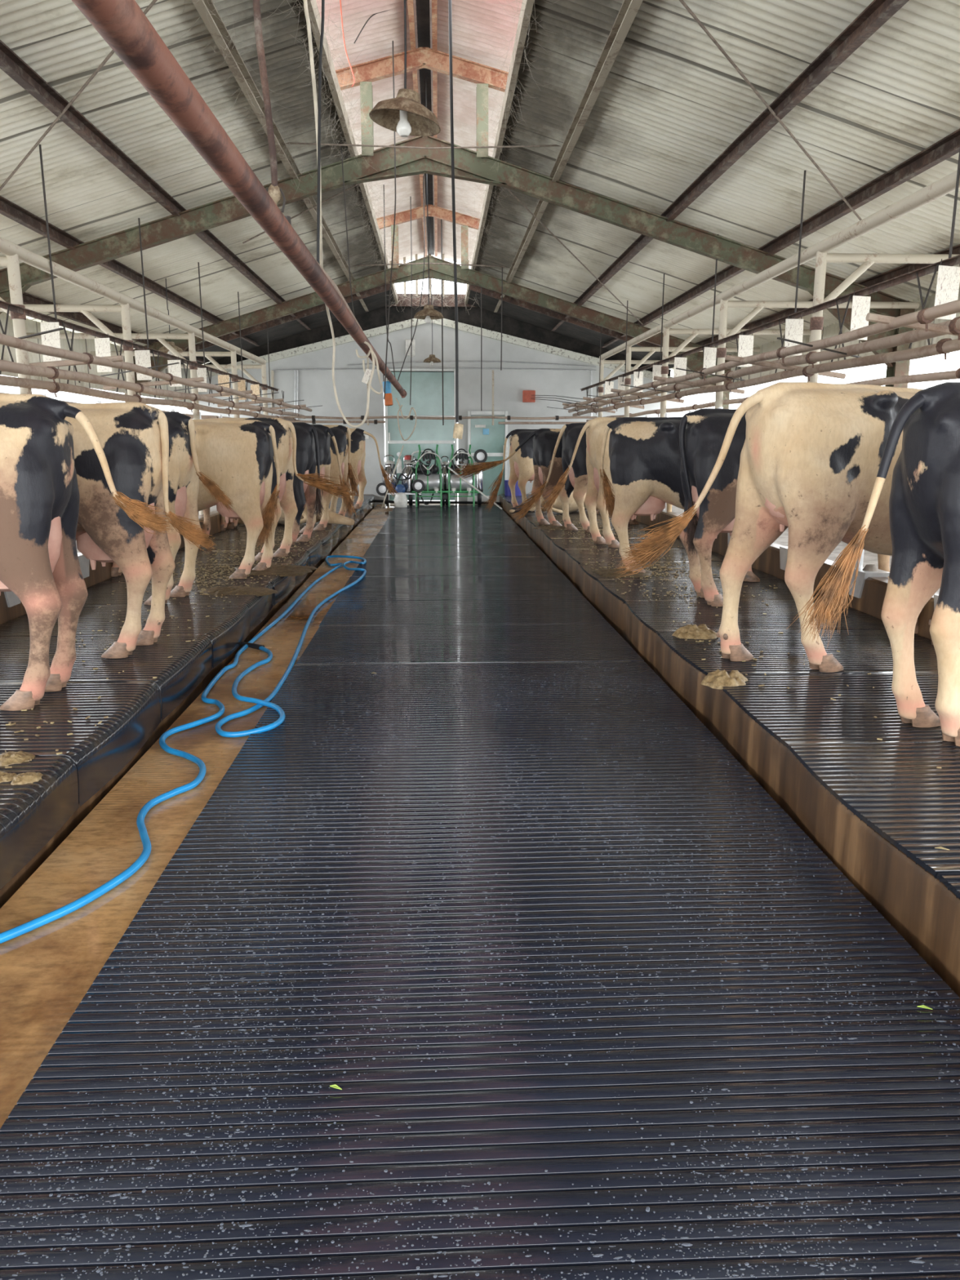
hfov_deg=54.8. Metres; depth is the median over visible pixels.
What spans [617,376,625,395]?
card
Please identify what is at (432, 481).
machine
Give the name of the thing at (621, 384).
bar
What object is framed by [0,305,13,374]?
rods
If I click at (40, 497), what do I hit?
cow
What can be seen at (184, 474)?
cow
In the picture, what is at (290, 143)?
wire
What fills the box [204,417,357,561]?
cow
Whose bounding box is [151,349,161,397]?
rods
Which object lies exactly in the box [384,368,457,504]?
door
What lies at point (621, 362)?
post
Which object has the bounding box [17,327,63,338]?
bar
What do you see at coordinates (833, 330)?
wall
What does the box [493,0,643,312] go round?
beam purlin
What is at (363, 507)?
mat
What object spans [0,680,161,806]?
mat
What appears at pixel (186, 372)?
rods
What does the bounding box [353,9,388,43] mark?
vine
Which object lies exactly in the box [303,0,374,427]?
cable
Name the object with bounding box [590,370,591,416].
conduit
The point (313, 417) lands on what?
rail
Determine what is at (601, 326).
rod
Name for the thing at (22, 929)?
garden hose
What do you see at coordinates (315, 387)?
wall
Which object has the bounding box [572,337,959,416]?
rail
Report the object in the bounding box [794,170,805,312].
rod
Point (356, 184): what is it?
rod
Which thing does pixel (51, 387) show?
rail
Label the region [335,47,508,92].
rafter
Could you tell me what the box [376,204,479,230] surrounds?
rafter
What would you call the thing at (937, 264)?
rods
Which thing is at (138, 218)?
rod
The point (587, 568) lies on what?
mat
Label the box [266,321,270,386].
rod
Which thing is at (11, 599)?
concrete pad
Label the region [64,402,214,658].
cow
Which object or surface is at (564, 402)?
bar
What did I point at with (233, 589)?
heap
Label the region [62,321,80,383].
rods
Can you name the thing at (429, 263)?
wire
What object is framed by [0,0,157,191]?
rod
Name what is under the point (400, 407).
cable coil
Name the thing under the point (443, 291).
trim lantern slat
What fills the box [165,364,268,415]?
post
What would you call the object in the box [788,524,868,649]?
switch
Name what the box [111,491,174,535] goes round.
switch
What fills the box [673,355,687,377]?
card
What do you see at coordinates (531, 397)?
cable
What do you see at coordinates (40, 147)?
rod
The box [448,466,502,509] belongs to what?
pole
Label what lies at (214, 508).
floor
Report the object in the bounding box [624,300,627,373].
rod
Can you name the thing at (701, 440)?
cow
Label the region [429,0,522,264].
skylight
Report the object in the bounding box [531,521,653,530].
mat
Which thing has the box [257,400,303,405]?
bar
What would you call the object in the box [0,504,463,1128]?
floor
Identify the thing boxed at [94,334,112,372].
card
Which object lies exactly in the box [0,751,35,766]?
heap
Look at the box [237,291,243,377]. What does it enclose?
rod
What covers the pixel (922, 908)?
curb
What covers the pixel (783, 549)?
concrete pad
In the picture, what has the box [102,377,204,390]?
pipe
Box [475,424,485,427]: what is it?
paper notice
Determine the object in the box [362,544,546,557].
mat
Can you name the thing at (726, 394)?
column
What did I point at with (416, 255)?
trim lantern slat
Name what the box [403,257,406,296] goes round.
trim lantern slat
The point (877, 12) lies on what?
beam purlin
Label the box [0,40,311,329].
beam purlin
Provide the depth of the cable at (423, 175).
14.58 m
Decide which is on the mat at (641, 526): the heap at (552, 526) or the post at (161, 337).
the heap at (552, 526)
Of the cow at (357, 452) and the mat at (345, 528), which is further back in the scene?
the cow at (357, 452)
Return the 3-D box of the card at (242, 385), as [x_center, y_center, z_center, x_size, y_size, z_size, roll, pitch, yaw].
[-3.733,-3.922,14.445,0.167,0.341,0.027,2,12,7]
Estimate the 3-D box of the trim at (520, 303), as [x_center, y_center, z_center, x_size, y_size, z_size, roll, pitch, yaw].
[2.084,-6.163,18.017,4.592,1.557,0.050,-1,12,-3]
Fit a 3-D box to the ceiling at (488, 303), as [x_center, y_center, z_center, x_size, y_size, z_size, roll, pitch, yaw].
[2.015,-6.480,19.277,4.566,1.410,2.750,-1,12,-3]
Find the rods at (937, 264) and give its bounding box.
[908,263,939,348]
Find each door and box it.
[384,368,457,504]
[466,411,507,504]
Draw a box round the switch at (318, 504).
[312,488,324,517]
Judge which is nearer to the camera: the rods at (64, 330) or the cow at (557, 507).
the rods at (64, 330)
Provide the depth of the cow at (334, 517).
13.01 m
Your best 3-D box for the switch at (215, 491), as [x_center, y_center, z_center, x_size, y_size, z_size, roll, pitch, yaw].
[-1.963,-1.100,6.895,0.264,0.318,0.140,2,12,11]
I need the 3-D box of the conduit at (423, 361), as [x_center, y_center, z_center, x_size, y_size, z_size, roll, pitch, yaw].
[-0.170,-6.149,20.620,5.549,0.136,0.028,-1,12,-3]
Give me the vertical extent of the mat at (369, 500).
0.222 m
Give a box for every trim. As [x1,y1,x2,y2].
[184,284,392,351]
[206,318,426,377]
[430,318,675,384]
[469,284,671,355]
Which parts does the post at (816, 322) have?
post, arm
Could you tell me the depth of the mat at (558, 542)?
10.98 m
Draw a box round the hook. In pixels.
[266,184,285,212]
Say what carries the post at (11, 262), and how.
on the curb at (100, 574)
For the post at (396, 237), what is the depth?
15.92 m
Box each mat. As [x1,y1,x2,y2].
[0,604,249,668]
[0,635,213,720]
[0,661,959,1279]
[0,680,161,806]
[0,755,79,889]
[84,581,275,632]
[102,563,296,605]
[174,550,310,585]
[177,539,323,566]
[208,530,333,556]
[226,523,342,546]
[296,623,643,664]
[305,516,350,537]
[319,599,608,626]
[328,502,366,518]
[328,506,362,523]
[330,494,374,513]
[335,511,355,529]
[335,574,586,600]
[351,556,563,576]
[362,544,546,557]
[370,532,534,545]
[378,519,523,533]
[386,504,511,519]
[500,494,532,502]
[522,510,612,516]
[524,515,637,523]
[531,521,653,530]
[542,528,678,539]
[550,537,684,550]
[563,548,724,564]
[578,560,777,581]
[597,577,820,603]
[624,599,885,633]
[656,629,937,675]
[720,671,951,750]
[788,742,959,879]
[935,871,959,898]
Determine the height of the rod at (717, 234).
1.128 m
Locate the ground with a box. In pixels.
[407,493,457,504]
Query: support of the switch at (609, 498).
attached to the cow at (645, 454)
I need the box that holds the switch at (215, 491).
[195,471,234,511]
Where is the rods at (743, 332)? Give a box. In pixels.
[733,332,744,382]
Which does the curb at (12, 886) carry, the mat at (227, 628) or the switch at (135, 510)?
the mat at (227, 628)
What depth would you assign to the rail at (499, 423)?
18.21 m
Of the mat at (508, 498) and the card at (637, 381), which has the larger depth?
the mat at (508, 498)
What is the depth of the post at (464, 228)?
15.97 m
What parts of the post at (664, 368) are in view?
post, arm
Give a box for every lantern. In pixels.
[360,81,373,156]
[387,293,475,306]
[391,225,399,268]
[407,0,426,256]
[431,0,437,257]
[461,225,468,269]
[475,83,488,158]
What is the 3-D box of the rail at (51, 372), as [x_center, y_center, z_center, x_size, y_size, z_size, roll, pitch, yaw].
[-3.276,-2.316,8.464,0.094,0.123,23.801,-1,12,-3]
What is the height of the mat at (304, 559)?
0.223 m
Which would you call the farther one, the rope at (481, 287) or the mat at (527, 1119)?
the rope at (481, 287)
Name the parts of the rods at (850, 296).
rod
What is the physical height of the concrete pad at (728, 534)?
0.235 m
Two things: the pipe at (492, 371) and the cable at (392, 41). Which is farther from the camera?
the pipe at (492, 371)
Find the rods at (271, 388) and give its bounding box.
[271,387,274,415]
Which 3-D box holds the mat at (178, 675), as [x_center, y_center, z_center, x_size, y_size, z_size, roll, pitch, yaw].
[-2.396,0.200,5.269,1.492,0.223,1.115,-1,12,-3]
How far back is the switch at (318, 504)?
10.83 m
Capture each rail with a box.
[0,236,266,364]
[0,333,311,411]
[0,359,305,418]
[0,375,299,420]
[0,392,231,418]
[283,415,597,420]
[288,419,385,423]
[497,422,586,424]
[563,299,959,408]
[568,316,959,413]
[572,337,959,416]
[586,368,959,422]
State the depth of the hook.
3.80 m
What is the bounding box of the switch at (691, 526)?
[683,500,697,557]
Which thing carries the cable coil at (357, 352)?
hanging from the pipe at (123, 25)
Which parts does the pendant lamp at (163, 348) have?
cord, lamp shade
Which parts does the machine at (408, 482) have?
can handle, lid, motor, lid, handle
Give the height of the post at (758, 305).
2.459 m
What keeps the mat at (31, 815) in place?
on the curb at (12, 886)
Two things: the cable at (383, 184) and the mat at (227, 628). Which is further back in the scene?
the cable at (383, 184)
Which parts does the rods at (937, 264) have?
rod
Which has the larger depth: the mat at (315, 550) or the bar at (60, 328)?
the mat at (315, 550)
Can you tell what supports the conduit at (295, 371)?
attached to the wall at (315, 387)
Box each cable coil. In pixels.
[355,349,382,394]
[395,397,416,440]
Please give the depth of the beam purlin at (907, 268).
10.15 m
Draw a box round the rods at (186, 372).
[182,359,191,401]
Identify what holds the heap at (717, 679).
on the mat at (805, 713)
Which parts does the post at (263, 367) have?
arm, post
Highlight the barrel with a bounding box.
[504,480,521,496]
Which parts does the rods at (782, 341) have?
rod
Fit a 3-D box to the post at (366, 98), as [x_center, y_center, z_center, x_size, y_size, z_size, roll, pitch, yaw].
[-1.175,-5.404,9.633,0.120,0.697,0.112,-1,12,-3]
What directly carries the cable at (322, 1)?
hanging from the ceiling at (378, 33)
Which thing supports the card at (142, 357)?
hanging from the bar at (3, 304)
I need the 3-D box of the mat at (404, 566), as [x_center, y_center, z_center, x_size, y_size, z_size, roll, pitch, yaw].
[-0.273,-0.855,10.793,2.292,0.031,1.644,-1,12,-3]
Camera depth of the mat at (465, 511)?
18.52 m
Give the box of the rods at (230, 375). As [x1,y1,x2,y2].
[228,374,232,408]
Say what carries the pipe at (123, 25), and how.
hanging from the cable at (322, 1)
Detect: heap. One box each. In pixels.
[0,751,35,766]
[0,770,17,782]
[10,772,42,785]
[196,585,277,596]
[233,564,317,576]
[532,524,582,529]
[592,568,653,577]
[671,623,717,639]
[700,669,747,688]
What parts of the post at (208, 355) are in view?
arm, post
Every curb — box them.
[0,494,373,908]
[0,510,239,625]
[499,493,959,999]
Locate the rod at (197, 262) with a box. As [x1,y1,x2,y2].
[197,262,204,365]
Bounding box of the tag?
[361,368,371,384]
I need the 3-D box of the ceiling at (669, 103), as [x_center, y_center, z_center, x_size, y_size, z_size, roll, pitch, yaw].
[2.826,-4.097,8.410,5.142,1.617,26.308,-1,12,-3]
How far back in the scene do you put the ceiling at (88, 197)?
8.27 m
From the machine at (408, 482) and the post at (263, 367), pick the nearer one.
the post at (263, 367)
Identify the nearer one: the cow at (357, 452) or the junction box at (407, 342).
the cow at (357, 452)
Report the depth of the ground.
25.61 m
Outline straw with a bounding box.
[4,512,941,768]
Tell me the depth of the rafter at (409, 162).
9.79 m
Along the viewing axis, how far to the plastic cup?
6.80 m
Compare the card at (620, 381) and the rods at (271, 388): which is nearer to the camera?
the card at (620, 381)
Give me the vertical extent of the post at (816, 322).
2.459 m
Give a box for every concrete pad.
[4,591,20,607]
[77,552,88,578]
[727,533,730,544]
[779,546,787,570]
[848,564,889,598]
[933,594,938,610]
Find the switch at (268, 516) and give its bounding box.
[256,484,279,551]
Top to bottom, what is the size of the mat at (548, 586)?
0.031 m
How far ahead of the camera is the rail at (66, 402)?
12.69 m
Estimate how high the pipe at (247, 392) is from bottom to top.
0.134 m
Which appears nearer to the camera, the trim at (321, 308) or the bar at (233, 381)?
the bar at (233, 381)
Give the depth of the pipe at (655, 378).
10.26 m
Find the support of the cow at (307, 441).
on the mat at (315, 550)
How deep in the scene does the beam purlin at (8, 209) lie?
10.82 m
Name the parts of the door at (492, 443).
glass pane, glass pane, handle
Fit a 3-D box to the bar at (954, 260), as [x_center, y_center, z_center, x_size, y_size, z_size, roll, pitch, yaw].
[2.669,-2.865,8.362,0.036,0.041,23.300,-1,12,-3]
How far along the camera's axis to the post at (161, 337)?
11.77 m
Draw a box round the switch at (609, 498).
[600,468,614,519]
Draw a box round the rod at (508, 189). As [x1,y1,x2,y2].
[505,187,642,324]
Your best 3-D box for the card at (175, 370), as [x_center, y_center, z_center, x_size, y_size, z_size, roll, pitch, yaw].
[-3.567,-3.138,10.823,0.166,0.341,0.024,1,12,6]
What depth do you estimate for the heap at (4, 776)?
3.34 m
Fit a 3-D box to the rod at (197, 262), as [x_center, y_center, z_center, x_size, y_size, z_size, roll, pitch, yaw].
[-3.634,-4.245,12.086,0.014,1.289,0.016,-1,12,-3]
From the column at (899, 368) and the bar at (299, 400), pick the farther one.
the bar at (299, 400)
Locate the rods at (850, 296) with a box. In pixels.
[831,294,851,361]
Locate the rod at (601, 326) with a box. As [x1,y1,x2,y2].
[599,326,601,382]
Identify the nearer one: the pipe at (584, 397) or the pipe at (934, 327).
the pipe at (934, 327)
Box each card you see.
[40,316,62,361]
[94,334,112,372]
[134,346,152,380]
[167,358,182,386]
[196,366,207,391]
[217,372,230,396]
[237,377,246,399]
[250,383,260,400]
[604,381,613,399]
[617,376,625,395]
[633,369,643,391]
[652,361,662,387]
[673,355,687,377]
[702,343,716,375]
[737,331,753,366]
[784,314,803,355]
[849,289,871,340]
[933,258,959,319]
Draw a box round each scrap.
[329,1084,342,1089]
[916,1004,932,1009]
[934,846,949,849]
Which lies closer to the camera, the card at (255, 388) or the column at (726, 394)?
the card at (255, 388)
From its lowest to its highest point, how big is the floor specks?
0.008 m
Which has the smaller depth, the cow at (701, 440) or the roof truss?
the cow at (701, 440)
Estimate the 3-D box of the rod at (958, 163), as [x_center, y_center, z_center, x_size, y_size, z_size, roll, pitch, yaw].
[2.800,-2.818,5.398,0.014,1.128,0.016,-1,12,-3]
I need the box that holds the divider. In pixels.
[855,549,864,568]
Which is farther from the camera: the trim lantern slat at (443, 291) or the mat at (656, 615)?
the trim lantern slat at (443, 291)
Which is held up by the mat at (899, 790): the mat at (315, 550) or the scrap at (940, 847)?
the scrap at (940, 847)
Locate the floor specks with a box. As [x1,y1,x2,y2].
[0,653,959,1279]
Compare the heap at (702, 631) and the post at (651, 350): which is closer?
the heap at (702, 631)
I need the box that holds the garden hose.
[0,555,366,943]
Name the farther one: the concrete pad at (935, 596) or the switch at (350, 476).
the switch at (350, 476)
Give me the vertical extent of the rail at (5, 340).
0.117 m
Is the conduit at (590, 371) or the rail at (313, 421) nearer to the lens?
the rail at (313, 421)
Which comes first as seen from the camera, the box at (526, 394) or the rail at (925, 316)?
the rail at (925, 316)
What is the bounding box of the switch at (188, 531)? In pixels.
[164,511,214,553]
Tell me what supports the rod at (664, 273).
attached to the bar at (954, 260)
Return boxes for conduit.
[271,367,595,370]
[271,370,274,407]
[294,370,296,419]
[296,370,297,419]
[346,360,595,367]
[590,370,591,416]
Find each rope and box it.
[253,0,277,186]
[480,287,481,410]
[500,266,502,370]
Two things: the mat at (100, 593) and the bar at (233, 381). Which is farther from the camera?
the bar at (233, 381)
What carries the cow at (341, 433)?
on the mat at (345, 528)
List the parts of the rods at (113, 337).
rod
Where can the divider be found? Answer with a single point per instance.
(860, 564)
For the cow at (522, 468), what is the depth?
15.60 m
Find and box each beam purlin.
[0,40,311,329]
[0,195,259,346]
[22,292,205,363]
[191,0,368,311]
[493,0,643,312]
[551,0,909,331]
[601,128,959,347]
[661,244,959,359]
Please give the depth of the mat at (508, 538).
13.65 m
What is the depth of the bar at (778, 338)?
6.19 m
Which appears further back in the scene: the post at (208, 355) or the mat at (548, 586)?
the post at (208, 355)
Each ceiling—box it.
[0,0,384,364]
[180,289,395,364]
[315,0,427,263]
[467,290,674,368]
[475,0,959,372]
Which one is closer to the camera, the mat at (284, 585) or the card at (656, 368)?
the mat at (284, 585)
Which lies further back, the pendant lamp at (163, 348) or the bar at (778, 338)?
the pendant lamp at (163, 348)
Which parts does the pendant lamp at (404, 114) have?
bulb, lamp shade, cord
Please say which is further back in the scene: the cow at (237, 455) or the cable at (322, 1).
the cow at (237, 455)
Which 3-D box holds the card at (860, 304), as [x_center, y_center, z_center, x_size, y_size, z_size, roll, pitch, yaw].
[2.748,-2.347,6.689,0.165,0.341,0.030,-3,13,-14]
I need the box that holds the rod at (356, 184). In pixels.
[242,182,361,243]
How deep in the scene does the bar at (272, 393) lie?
13.08 m
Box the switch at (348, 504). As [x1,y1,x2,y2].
[339,476,357,519]
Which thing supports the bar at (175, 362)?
attached to the rail at (5, 340)
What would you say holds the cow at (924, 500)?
on the mat at (805, 713)
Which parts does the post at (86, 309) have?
arm, post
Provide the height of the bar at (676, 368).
0.078 m
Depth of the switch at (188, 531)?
5.24 m
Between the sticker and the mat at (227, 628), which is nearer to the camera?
the mat at (227, 628)
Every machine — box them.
[376,450,433,507]
[408,444,451,506]
[439,444,487,506]
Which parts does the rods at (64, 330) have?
rod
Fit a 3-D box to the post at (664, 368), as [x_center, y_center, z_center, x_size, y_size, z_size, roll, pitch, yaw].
[3.578,-3.054,12.893,2.202,2.459,0.152,-1,12,-3]
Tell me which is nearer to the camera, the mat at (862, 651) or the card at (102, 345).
the mat at (862, 651)
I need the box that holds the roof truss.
[203,306,671,381]
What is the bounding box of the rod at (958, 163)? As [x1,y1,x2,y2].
[948,147,959,257]
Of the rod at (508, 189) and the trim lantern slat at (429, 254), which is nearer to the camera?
the rod at (508, 189)
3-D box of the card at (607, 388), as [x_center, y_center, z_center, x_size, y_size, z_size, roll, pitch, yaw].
[2.296,-4.458,16.453,0.170,0.342,0.027,-3,13,-13]
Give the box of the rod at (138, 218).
[137,217,149,347]
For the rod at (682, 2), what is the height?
0.777 m
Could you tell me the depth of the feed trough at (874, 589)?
7.28 m
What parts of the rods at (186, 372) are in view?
rod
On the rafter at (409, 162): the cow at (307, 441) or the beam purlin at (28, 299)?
the beam purlin at (28, 299)
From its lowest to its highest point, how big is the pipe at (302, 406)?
0.134 m
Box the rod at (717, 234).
[711,234,718,342]
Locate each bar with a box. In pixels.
[0,300,278,391]
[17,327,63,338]
[100,362,179,376]
[173,381,240,391]
[222,392,278,399]
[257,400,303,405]
[564,401,606,407]
[580,254,959,391]
[586,395,631,401]
[621,384,673,393]
[675,368,745,380]
[777,337,859,357]
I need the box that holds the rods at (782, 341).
[774,315,790,373]
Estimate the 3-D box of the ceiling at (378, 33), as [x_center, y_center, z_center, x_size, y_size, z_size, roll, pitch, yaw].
[-1.093,-5.676,7.888,1.057,0.315,26.300,-1,12,-3]
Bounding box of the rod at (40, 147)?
[39,144,57,318]
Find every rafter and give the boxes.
[0,136,909,367]
[133,255,728,393]
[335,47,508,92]
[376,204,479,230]
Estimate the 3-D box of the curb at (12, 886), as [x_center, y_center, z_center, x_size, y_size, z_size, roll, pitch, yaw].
[-2.571,-0.525,8.986,1.502,0.328,25.000,-1,12,-3]
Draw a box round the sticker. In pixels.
[483,428,488,434]
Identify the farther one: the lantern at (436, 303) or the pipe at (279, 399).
the lantern at (436, 303)
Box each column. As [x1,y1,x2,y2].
[722,360,731,408]
[884,308,915,387]
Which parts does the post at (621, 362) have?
post, arm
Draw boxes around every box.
[404,339,415,356]
[522,390,535,402]
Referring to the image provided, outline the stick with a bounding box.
[381,445,404,508]
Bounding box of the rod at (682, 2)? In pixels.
[679,0,862,220]
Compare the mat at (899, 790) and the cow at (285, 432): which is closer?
the mat at (899, 790)
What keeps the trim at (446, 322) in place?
attached to the wall at (315, 387)
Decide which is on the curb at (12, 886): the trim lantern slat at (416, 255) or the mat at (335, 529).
the mat at (335, 529)
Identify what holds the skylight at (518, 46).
on the rafter
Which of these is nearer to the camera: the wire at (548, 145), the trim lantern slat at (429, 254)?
the wire at (548, 145)
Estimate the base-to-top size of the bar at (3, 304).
0.041 m
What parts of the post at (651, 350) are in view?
post, arm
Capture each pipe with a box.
[1,355,123,371]
[71,0,406,397]
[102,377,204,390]
[173,390,253,399]
[217,398,283,407]
[249,404,306,411]
[367,357,368,425]
[492,370,493,425]
[562,402,615,413]
[582,396,644,408]
[610,388,684,403]
[653,375,744,394]
[724,354,845,378]
[866,312,958,335]
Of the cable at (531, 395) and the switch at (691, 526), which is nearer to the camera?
the switch at (691, 526)
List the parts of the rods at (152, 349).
rod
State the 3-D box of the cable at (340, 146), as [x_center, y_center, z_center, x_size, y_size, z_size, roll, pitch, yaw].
[-1.377,-4.259,9.667,0.108,1.830,0.011,-1,12,-3]
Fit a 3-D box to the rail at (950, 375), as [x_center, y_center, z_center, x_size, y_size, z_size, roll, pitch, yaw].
[2.897,-2.293,8.752,0.073,0.115,23.801,-1,12,-3]
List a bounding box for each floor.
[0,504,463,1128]
[75,505,216,552]
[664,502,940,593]
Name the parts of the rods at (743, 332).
rod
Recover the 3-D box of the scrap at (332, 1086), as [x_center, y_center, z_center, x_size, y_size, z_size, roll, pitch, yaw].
[-0.326,1.008,2.088,0.031,0.006,0.008,9,15,35]
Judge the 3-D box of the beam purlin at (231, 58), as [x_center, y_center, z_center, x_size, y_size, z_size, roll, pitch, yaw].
[-1.851,-4.446,7.607,0.066,0.122,24.900,-1,12,-3]
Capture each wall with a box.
[0,311,192,403]
[185,322,684,507]
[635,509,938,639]
[675,286,959,392]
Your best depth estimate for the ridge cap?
10.51 m
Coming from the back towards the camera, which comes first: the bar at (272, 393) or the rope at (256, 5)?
the bar at (272, 393)
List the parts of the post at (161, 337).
arm, post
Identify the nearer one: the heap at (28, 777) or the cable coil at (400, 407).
the heap at (28, 777)
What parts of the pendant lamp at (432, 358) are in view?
cord, lamp shade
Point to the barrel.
(507, 490)
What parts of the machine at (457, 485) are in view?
air tank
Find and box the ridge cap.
[415,0,434,255]
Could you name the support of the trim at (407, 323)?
attached to the wall at (315, 387)
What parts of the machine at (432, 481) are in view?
air tank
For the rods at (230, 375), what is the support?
hanging from the bar at (3, 304)
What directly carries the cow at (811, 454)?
on the mat at (862, 651)
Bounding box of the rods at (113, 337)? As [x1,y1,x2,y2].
[112,337,127,391]
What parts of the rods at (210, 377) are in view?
rod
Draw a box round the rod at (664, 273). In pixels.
[660,273,664,360]
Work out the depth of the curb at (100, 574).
7.90 m
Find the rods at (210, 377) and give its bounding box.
[206,367,214,405]
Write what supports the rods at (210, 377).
hanging from the bar at (3, 304)
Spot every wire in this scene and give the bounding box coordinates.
[285,142,428,149]
[351,262,427,266]
[428,144,559,149]
[429,262,506,267]
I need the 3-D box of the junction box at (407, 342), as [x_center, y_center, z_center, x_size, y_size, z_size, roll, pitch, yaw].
[-1.544,-6.455,20.484,0.220,0.367,0.133,-1,12,-3]
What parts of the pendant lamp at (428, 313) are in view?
cord, bulb, lamp shade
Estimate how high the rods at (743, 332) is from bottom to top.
0.506 m
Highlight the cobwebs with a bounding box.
[144,0,559,312]
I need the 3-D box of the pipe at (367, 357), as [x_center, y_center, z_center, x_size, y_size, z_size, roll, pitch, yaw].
[-2.171,-4.846,17.948,0.072,1.335,0.040,-1,12,-3]
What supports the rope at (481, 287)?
hanging from the ceiling at (669, 103)
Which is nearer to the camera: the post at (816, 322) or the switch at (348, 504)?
the post at (816, 322)
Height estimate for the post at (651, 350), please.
2.459 m
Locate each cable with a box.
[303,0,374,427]
[316,0,324,263]
[340,146,355,316]
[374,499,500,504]
[382,184,395,377]
[383,40,395,399]
[397,175,425,381]
[409,196,412,404]
[440,219,444,425]
[448,0,458,422]
[530,396,581,402]
[530,398,571,404]
[531,395,582,399]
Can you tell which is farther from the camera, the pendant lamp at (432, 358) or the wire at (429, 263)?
the pendant lamp at (432, 358)
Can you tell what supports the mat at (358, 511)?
on the curb at (12, 886)
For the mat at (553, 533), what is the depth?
12.11 m
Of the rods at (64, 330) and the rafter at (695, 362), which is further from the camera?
the rafter at (695, 362)
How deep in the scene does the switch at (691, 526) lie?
6.84 m
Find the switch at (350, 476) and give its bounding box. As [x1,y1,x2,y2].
[346,462,361,499]
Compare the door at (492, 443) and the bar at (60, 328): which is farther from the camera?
the door at (492, 443)
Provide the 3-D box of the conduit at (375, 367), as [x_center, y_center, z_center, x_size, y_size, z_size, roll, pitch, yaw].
[-0.997,-6.023,20.610,7.207,0.089,0.028,-1,12,-3]
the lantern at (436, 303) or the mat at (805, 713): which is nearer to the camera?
the mat at (805, 713)
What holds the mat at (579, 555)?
on the curb at (922, 908)
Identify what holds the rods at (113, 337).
hanging from the bar at (3, 304)
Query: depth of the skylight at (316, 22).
8.26 m
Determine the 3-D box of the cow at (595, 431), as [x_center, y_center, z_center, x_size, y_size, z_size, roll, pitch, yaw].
[2.170,-1.844,10.735,3.096,1.460,0.799,-3,13,-14]
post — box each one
[0,253,31,394]
[0,303,136,395]
[26,332,203,515]
[90,351,239,417]
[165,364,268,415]
[598,359,674,417]
[624,346,759,417]
[659,327,822,417]
[715,298,919,408]
[807,250,957,382]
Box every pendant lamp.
[158,278,183,355]
[368,0,440,137]
[413,71,444,323]
[422,217,441,365]
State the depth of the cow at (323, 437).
12.21 m
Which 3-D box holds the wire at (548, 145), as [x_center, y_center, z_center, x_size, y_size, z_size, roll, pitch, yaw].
[2.262,-5.005,9.160,5.545,0.340,0.015,-1,12,-3]
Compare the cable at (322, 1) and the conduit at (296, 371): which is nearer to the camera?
the cable at (322, 1)
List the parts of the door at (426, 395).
glass pane, glass pane, glass pane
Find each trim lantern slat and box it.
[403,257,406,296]
[415,253,417,296]
[429,253,431,296]
[442,253,444,296]
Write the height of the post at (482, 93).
0.697 m
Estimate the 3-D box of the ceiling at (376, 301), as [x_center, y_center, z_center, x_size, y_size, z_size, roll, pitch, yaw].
[-4.018,-6.422,19.012,4.566,1.410,2.750,-1,12,-3]
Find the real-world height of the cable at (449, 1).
3.820 m
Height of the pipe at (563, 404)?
0.194 m
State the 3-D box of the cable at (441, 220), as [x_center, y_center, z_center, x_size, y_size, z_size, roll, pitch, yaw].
[-0.697,-5.861,17.135,0.026,3.678,0.023,-1,12,-3]
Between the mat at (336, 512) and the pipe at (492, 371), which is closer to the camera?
the mat at (336, 512)
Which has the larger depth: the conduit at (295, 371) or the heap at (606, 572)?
the conduit at (295, 371)
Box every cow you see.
[0,393,174,711]
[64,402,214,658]
[111,419,279,578]
[144,411,234,604]
[197,422,324,545]
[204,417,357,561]
[220,424,357,533]
[237,497,355,525]
[324,425,361,515]
[349,427,399,508]
[450,428,639,525]
[484,429,537,511]
[509,480,599,514]
[510,422,671,533]
[539,417,622,547]
[600,417,759,582]
[613,382,933,672]
[679,408,889,606]
[788,382,959,746]
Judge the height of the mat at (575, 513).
0.033 m
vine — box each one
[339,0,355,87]
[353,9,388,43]
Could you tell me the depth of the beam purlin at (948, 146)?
8.25 m
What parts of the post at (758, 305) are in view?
post, arm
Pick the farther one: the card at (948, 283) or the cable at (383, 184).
the cable at (383, 184)
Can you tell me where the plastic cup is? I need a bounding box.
[453,423,463,439]
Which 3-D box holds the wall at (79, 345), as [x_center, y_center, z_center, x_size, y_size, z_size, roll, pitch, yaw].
[-5.815,-3.002,8.300,0.030,0.780,25.002,-1,12,-3]
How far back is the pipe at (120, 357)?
7.05 m
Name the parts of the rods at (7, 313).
rod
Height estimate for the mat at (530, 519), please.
0.032 m
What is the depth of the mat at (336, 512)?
15.40 m
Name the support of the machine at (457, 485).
on the mat at (465, 511)
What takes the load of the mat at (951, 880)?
on the curb at (922, 908)
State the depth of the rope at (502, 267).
15.72 m

